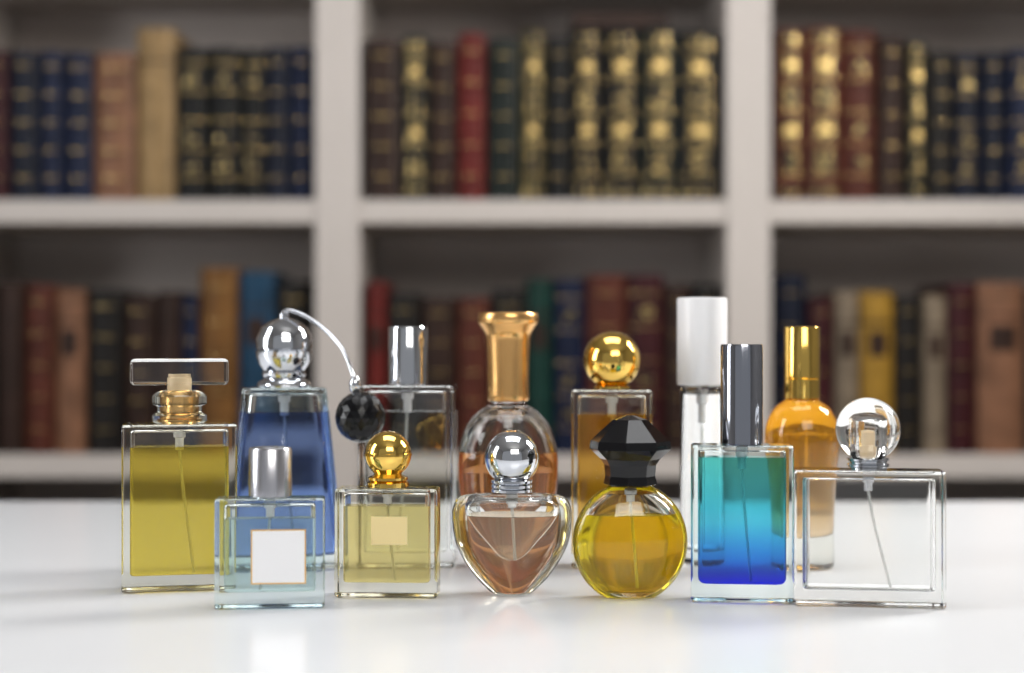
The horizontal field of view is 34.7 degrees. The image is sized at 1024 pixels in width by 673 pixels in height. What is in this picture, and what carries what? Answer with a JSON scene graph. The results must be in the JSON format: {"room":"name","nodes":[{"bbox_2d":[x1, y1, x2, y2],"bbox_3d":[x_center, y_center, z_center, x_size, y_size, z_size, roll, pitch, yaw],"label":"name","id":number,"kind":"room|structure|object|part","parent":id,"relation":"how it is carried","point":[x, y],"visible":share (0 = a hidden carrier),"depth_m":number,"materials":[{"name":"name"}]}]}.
{"room":"home library","nodes":[
{"label":"home library","id":0,"kind":"room"},
{"bbox_3d":[0.000,0.920,0.300,5.200,0.050,4.600,0,0,0],"label":"floor","id":1,"kind":"structure","parent":0,"visible":0},
{"bbox_2d":[0,0,1023,500],"bbox_3d":[0.040,-0.165,2.270,2.720,2.120,0.320,0,0,0],"label":"bookcase","id":2,"kind":"object","parent":1,"relation":"on","point":[339,241],"visible":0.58,"depth_m":2.33,"materials":[{"name":"paint"}]},
{"bbox_3d":[-0.492,0.168,2.272,0.475,0.030,0.295,0,0,0],"label":"shelf","id":3,"kind":"part","parent":2,"relation":"part of","materials":[{"name":"paint"}]},
{"bbox_2d":[0,28,314,199],"bbox_3d":[-0.494,-0.289,2.217,0.467,0.224,0.176,0,0,0],"label":"books","id":4,"kind":"object","parent":2,"relation":"on","point":[174,119],"visible":0.97,"depth_m":2.13,"materials":[{"name":"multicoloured leather"}]},
{"bbox_2d":[0,268,314,453],"bbox_3d":[-0.494,0.032,2.218,0.462,0.242,0.177,0,0,0],"label":"books","id":5,"kind":"object","parent":2,"relation":"on","point":[66,352],"visible":0.64,"depth_m":2.14,"materials":[{"name":"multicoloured leather"}]},
{"bbox_3d":[-0.492,-0.492,2.272,0.475,0.030,0.295,0,0,0],"label":"shelf","id":6,"kind":"part","parent":2,"relation":"part of","materials":[{"name":"paint"}]},
{"bbox_3d":[-0.492,-0.162,2.272,0.475,0.030,0.295,0,0,0],"label":"shelf","id":7,"kind":"part","parent":2,"relation":"part of","materials":[{"name":"paint"}]},
{"bbox_3d":[0.040,-0.492,2.272,0.475,0.030,0.295,0,0,0],"label":"shelf","id":8,"kind":"part","parent":2,"relation":"part of","materials":[{"name":"paint"}]},
{"bbox_2d":[364,13,719,199],"bbox_3d":[0.039,-0.301,2.217,0.465,0.247,0.176,0,0,0],"label":"books","id":9,"kind":"object","parent":2,"relation":"on","point":[624,106],"visible":0.93,"depth_m":2.14,"materials":[{"name":"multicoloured leather"}]},
{"bbox_2d":[366,274,718,453],"bbox_3d":[0.040,0.036,2.218,0.461,0.233,0.175,0,0,0],"label":"books","id":10,"kind":"object","parent":2,"relation":"on","point":[571,313],"visible":0.43,"depth_m":2.14,"materials":[{"name":"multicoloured leather"}]},
{"bbox_3d":[0.040,-0.162,2.272,0.475,0.030,0.295,0,0,0],"label":"shelf","id":11,"kind":"part","parent":2,"relation":"part of","materials":[{"name":"paint"}]},
{"bbox_3d":[0.040,0.168,2.272,0.475,0.030,0.295,0,0,0],"label":"shelf","id":12,"kind":"part","parent":2,"relation":"part of","materials":[{"name":"paint"}]},
{"bbox_2d":[771,27,1023,199],"bbox_3d":[0.570,-0.290,2.217,0.456,0.225,0.177,0,0,0],"label":"books","id":13,"kind":"object","parent":2,"relation":"on","point":[856,114],"visible":0.98,"depth_m":2.14,"materials":[{"name":"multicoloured leather"}]},
{"bbox_2d":[771,275,1023,453],"bbox_3d":[0.570,0.036,2.218,0.456,0.233,0.175,0,0,0],"label":"books","id":14,"kind":"object","parent":2,"relation":"on","point":[948,359],"visible":0.69,"depth_m":2.14,"materials":[{"name":"paper"}]},
{"bbox_3d":[0.572,-0.492,2.272,0.475,0.030,0.295,0,0,0],"label":"shelf","id":15,"kind":"part","parent":2,"relation":"part of","materials":[{"name":"paint"}]},
{"bbox_3d":[0.572,-0.162,2.272,0.475,0.030,0.295,0,0,0],"label":"shelf","id":16,"kind":"part","parent":2,"relation":"part of","materials":[{"name":"paint"}]},
{"bbox_3d":[0.572,0.168,2.272,0.475,0.030,0.295,0,0,0],"label":"shelf","id":17,"kind":"part","parent":2,"relation":"part of","materials":[{"name":"paint"}]},
{"bbox_2d":[0,501,1023,672],"bbox_3d":[0.000,0.520,0.932,1.900,0.750,1.025,0,0,0],"label":"table","id":18,"kind":"object","parent":1,"relation":"on","point":[64,608],"visible":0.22,"depth_m":0.82,"materials":[{"name":"laminate"}]},
{"bbox_2d":[121,358,236,592],"bbox_3d":[-0.191,0.079,0.943,0.064,0.132,0.031,0,0,-12],"label":"perfume bottle","id":19,"kind":"object","parent":18,"relation":"on","point":[174,467],"visible":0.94,"depth_m":0.93,"materials":[{"name":"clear glass"}]},
{"bbox_2d":[214,446,324,609],"bbox_3d":[-0.130,0.102,0.880,0.058,0.086,0.023,0,0,-5],"label":"perfume bottle","id":20,"kind":"object","parent":18,"relation":"on","point":[269,542],"visible":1,"depth_m":0.87,"materials":[{"name":"clear glass"}]},
{"bbox_2d":[237,308,384,568],"bbox_3d":[-0.129,0.064,1.019,0.099,0.162,0.071,0,0,-8],"label":"bottle","id":21,"kind":"object","parent":18,"relation":"on","point":[284,409],"visible":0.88,"depth_m":1.02,"materials":[{"name":"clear glass"}]},
{"bbox_3d":[-0.143,0.088,1.034,0.075,0.113,0.038,0,0,-8],"label":"glass","id":22,"kind":"part","parent":21,"relation":"part of","materials":[{"name":"blue glass"}]},
{"bbox_3d":[-0.093,0.049,1.004,0.031,0.032,0.031,0,0,-8],"label":"squeeze bulb","id":23,"kind":"part","parent":21,"relation":"part of","materials":[{"name":"black rubber"}]},
{"bbox_2d":[335,431,439,598],"bbox_3d":[-0.069,0.099,0.917,0.057,0.092,0.027,0,0,3],"label":"perfume bottle","id":24,"kind":"object","parent":18,"relation":"on","point":[387,529],"visible":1,"depth_m":0.91,"materials":[{"name":"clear glass"}]},
{"bbox_3d":[-0.069,0.115,0.917,0.057,0.060,0.022,0,0,3],"label":"glass","id":25,"kind":"part","parent":24,"relation":"part of","materials":[{"name":"yellow glass"}]},
{"bbox_2d":[358,326,456,567],"bbox_3d":[-0.066,0.069,1.040,0.060,0.151,0.029,0,0,4],"label":"perfume bottle","id":26,"kind":"object","parent":18,"relation":"on","point":[423,413],"visible":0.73,"depth_m":1.02,"materials":[{"name":"clear glass"}]},
{"bbox_2d":[458,312,557,495],"bbox_3d":[-0.003,0.065,1.034,0.065,0.161,0.052,0,0,0],"label":"perfume bottle","id":27,"kind":"object","parent":18,"relation":"on","point":[507,334],"visible":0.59,"depth_m":1.02,"materials":[{"name":"clear glass"}]},
{"bbox_3d":[-0.003,0.093,1.034,0.063,0.104,0.050,0,0,0],"label":"glass","id":28,"kind":"part","parent":27,"relation":"part of","materials":[{"name":"glass"}]},
{"bbox_2d":[452,430,571,594],"bbox_3d":[0.000,0.099,0.925,0.068,0.092,0.034,0,0,0],"label":"perfume bottle","id":29,"kind":"object","parent":18,"relation":"on","point":[511,536],"visible":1,"depth_m":0.91,"materials":[{"name":"clear glass"}]},
{"bbox_3d":[0.000,0.116,0.925,0.068,0.057,0.032,0,0,0],"label":"glass","id":30,"kind":"part","parent":29,"relation":"part of","materials":[{"name":"glass"}]},
{"bbox_2d":[571,331,651,567],"bbox_3d":[0.063,0.071,1.034,0.050,0.148,0.036,0,0,4],"label":"perfume bottle","id":31,"kind":"object","parent":18,"relation":"on","point":[611,359],"visible":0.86,"depth_m":1.02,"materials":[{"name":"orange glass"}]},
{"bbox_2d":[572,415,687,598],"bbox_3d":[0.066,0.094,0.912,0.056,0.101,0.044,0,0,29],"label":"perfume bottle","id":32,"kind":"object","parent":18,"relation":"on","point":[630,541],"visible":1,"depth_m":0.90,"materials":[{"name":"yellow glass"}]},
{"bbox_3d":[0.066,0.113,0.912,0.065,0.064,0.030,0,0,-6],"label":"glass","id":33,"kind":"part","parent":32,"relation":"part of","materials":[{"name":"yellow glass"}]},
{"bbox_2d":[677,297,726,563],"bbox_3d":[0.122,0.060,1.053,0.032,0.170,0.032,0,0,0],"label":"perfume bottle","id":34,"kind":"object","parent":18,"relation":"on","point":[701,321],"visible":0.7,"depth_m":1.04,"materials":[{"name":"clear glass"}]},
{"bbox_3d":[0.122,0.088,1.053,0.028,0.114,0.028,0,0,0],"label":"glass","id":35,"kind":"part","parent":34,"relation":"part of","materials":[{"name":"glass"}]},
{"bbox_2d":[691,344,793,603],"bbox_3d":[0.126,0.074,0.900,0.056,0.141,0.023,0,0,6],"label":"perfume bottle","id":36,"kind":"object","parent":18,"relation":"on","point":[742,484],"visible":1,"depth_m":0.89,"materials":[{"name":"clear glass"}]},
{"bbox_3d":[0.126,0.102,0.900,0.055,0.086,0.022,0,0,6],"label":"glass","id":37,"kind":"part","parent":36,"relation":"part of","materials":[{"name":"blue glass"}]},
{"bbox_2d":[765,326,838,467],"bbox_3d":[0.183,0.069,1.034,0.046,0.151,0.046,0,0,0],"label":"perfume bottle","id":38,"kind":"object","parent":18,"relation":"on","point":[802,421],"visible":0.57,"depth_m":1.02,"materials":[{"name":"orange glass"}]},
{"bbox_3d":[0.183,0.092,1.034,0.046,0.105,0.046,0,0,0],"label":"glass","id":39,"kind":"part","parent":38,"relation":"part of","materials":[{"name":"orange glass"}]},
{"bbox_2d":[793,398,945,608],"bbox_3d":[0.193,0.089,0.887,0.080,0.112,0.034,0,0,8],"label":"perfume bottle","id":40,"kind":"object","parent":18,"relation":"on","point":[868,533],"visible":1,"depth_m":0.88,"materials":[{"name":"clear glass"}]},
{"bbox_3d":[0.193,0.108,0.887,0.080,0.073,0.025,0,0,8],"label":"glass","id":41,"kind":"part","parent":40,"relation":"part of","materials":[{"name":"clear glass"}]}
]}

